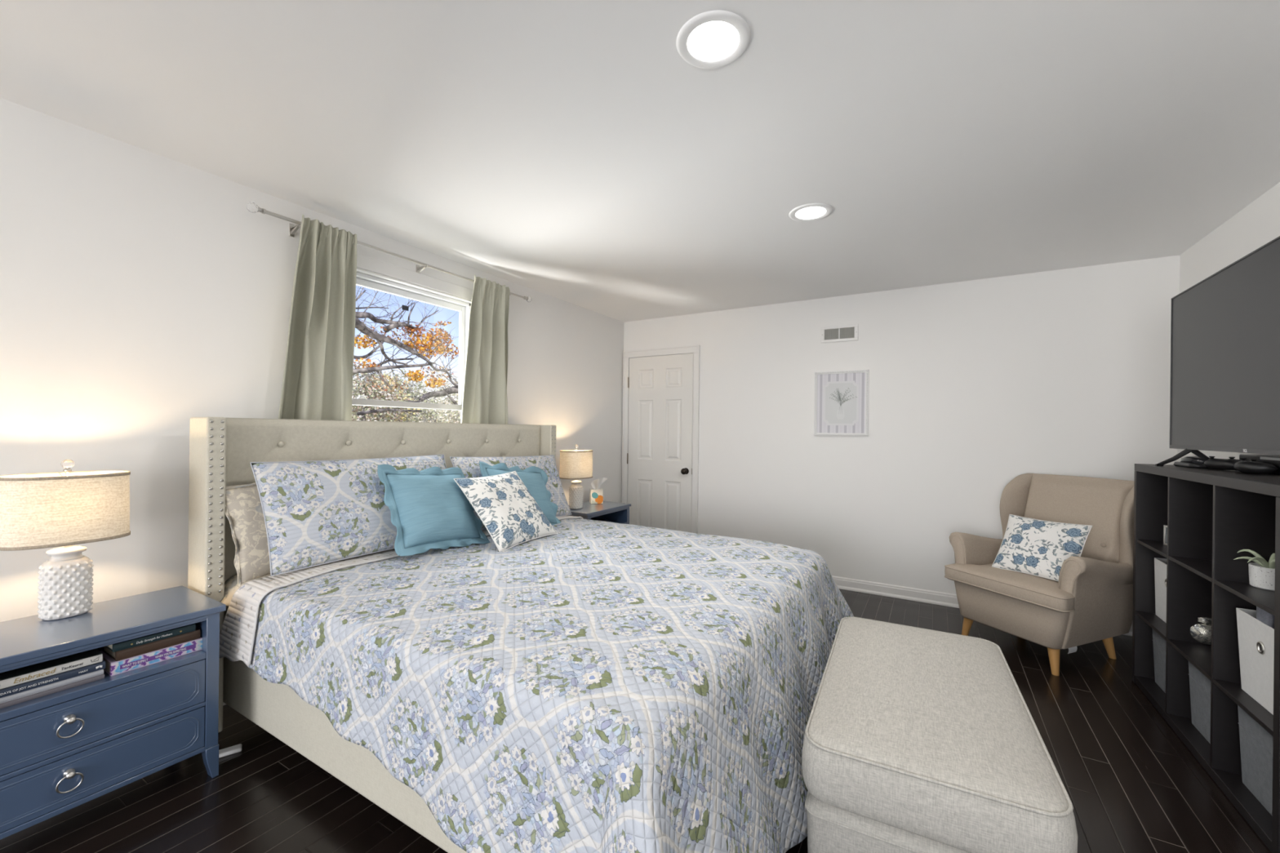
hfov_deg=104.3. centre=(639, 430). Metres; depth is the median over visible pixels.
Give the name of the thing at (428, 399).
hedgerow
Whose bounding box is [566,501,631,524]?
nightstand
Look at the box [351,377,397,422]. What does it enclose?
tree
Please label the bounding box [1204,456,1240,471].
game controller
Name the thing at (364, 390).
tree
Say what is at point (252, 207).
curtain rod
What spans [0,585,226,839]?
nightstand
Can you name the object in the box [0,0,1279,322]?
ceiling
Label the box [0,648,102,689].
book
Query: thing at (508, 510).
cushion
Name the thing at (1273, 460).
box
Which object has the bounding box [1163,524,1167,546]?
photo frame
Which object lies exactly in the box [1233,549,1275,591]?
potted succulent
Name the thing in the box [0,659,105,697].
book
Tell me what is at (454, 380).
tree
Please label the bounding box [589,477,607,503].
tissue box
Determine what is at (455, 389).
oak tree
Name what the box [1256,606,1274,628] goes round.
rolled blanket
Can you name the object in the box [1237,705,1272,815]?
fabric bin
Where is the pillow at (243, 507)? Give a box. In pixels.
[225,482,270,586]
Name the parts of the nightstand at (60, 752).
ring pull, ring pull, drawer, drawer, leg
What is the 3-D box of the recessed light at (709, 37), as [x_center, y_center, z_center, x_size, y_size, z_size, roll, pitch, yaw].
[0.215,-1.141,1.459,0.216,0.006,0.216,1,0,31]
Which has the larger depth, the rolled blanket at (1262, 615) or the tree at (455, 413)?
the tree at (455, 413)
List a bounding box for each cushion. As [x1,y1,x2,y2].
[377,464,490,555]
[453,471,557,551]
[479,461,560,524]
[944,563,1074,613]
[991,514,1092,581]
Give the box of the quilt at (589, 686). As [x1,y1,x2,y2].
[219,515,853,852]
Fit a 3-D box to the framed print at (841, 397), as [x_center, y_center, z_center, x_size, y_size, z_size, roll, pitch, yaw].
[1.671,-0.229,4.139,0.424,0.540,0.024,1,0,31]
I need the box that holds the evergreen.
[382,368,439,422]
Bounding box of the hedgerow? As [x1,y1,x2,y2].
[351,399,460,422]
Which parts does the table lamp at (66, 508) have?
lamp shade, shade trim, shade trim, lid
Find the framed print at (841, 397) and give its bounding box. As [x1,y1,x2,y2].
[813,369,869,435]
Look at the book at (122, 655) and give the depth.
1.71 m
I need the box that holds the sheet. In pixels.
[219,573,271,605]
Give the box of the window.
[351,253,473,422]
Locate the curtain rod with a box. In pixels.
[246,201,532,302]
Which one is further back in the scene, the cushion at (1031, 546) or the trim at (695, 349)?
the trim at (695, 349)
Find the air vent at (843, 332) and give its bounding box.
[821,324,857,342]
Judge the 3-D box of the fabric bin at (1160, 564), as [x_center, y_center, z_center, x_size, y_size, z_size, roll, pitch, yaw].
[2.669,0.798,2.348,0.264,0.292,0.337,1,0,31]
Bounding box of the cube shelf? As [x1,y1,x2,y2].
[1132,463,1279,852]
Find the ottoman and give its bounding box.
[801,617,1077,852]
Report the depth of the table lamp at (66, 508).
1.68 m
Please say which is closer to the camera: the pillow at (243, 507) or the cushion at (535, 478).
the pillow at (243, 507)
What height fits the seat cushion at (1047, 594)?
0.109 m
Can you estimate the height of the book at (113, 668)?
0.043 m
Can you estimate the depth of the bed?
2.04 m
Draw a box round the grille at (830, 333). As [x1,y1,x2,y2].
[824,327,854,339]
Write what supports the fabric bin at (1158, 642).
on the cube shelf
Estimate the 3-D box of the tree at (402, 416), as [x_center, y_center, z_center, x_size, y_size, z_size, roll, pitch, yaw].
[-11.160,0.769,22.022,2.019,6.592,2.728,1,0,31]
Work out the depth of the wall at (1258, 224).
2.57 m
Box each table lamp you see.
[0,459,130,620]
[559,444,592,509]
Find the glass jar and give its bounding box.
[1190,617,1211,644]
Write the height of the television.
0.844 m
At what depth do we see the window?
3.19 m
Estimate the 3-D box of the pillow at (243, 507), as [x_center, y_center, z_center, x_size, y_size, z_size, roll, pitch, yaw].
[-1.506,0.397,2.355,0.135,0.501,0.793,1,0,34]
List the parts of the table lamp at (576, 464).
lamp shade, lid, shade trim, shade trim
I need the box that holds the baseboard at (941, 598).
[831,575,1133,635]
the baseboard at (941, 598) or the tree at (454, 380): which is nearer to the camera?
the baseboard at (941, 598)
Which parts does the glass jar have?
lid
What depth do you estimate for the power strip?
1.96 m
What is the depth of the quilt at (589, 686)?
1.49 m
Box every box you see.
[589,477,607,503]
[1173,455,1208,468]
[1239,454,1279,475]
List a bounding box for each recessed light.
[675,9,751,68]
[788,203,832,222]
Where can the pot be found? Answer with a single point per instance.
(1261, 575)
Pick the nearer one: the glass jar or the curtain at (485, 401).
the glass jar
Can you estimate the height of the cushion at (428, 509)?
0.445 m
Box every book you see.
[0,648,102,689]
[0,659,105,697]
[0,669,103,703]
[0,673,104,708]
[99,636,202,675]
[102,627,199,661]
[105,623,195,652]
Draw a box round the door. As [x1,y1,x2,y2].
[626,353,693,533]
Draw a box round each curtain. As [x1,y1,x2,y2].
[278,214,356,420]
[461,274,510,424]
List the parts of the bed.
rail, headboard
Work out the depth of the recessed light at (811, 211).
2.57 m
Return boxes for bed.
[187,417,555,852]
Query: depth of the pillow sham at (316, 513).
2.21 m
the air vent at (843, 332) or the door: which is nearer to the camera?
the air vent at (843, 332)
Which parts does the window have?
sash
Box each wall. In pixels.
[0,97,623,622]
[623,255,1179,621]
[1177,182,1279,462]
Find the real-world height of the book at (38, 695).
0.014 m
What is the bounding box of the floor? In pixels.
[0,588,1271,852]
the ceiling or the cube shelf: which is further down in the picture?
the cube shelf
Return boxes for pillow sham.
[249,454,446,576]
[449,454,571,530]
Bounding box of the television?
[1155,235,1279,466]
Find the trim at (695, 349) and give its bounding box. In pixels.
[621,345,700,533]
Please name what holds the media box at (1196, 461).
on the cube shelf
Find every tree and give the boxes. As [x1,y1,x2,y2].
[351,363,404,421]
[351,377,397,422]
[352,285,458,396]
[356,338,458,422]
[358,373,420,422]
[401,370,461,422]
[435,380,460,422]
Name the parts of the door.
knob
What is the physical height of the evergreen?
7.042 m
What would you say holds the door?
in the wall at (979, 385)
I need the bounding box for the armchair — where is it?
[944,473,1133,675]
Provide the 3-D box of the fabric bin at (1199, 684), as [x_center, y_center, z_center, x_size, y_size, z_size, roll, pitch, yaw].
[2.434,1.143,1.972,0.260,0.278,0.345,1,0,31]
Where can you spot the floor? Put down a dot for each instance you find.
(1132, 785)
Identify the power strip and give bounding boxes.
[218,743,242,758]
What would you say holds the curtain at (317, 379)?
hanging from the curtain rod
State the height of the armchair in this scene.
1.032 m
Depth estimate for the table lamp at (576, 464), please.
4.11 m
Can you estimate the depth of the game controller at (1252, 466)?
1.96 m
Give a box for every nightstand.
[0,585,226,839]
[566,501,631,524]
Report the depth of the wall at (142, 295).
2.09 m
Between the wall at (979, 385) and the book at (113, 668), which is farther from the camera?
the wall at (979, 385)
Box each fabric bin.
[1151,628,1165,693]
[1154,557,1167,622]
[1188,661,1210,742]
[1235,608,1274,715]
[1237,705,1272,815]
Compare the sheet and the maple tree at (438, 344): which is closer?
the sheet
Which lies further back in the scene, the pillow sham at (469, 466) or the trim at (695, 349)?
the trim at (695, 349)
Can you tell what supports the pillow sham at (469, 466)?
on the quilt at (589, 686)
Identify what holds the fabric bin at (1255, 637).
on the cube shelf
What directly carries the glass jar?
on the cube shelf
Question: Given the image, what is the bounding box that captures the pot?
[1248,563,1275,591]
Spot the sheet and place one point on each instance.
(231, 587)
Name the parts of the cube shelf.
panel, panel, panel, panel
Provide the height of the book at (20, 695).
0.016 m
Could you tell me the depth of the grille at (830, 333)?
4.15 m
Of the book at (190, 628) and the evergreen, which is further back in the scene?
the evergreen
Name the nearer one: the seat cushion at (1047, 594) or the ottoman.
the ottoman
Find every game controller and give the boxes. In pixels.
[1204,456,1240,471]
[1233,457,1277,473]

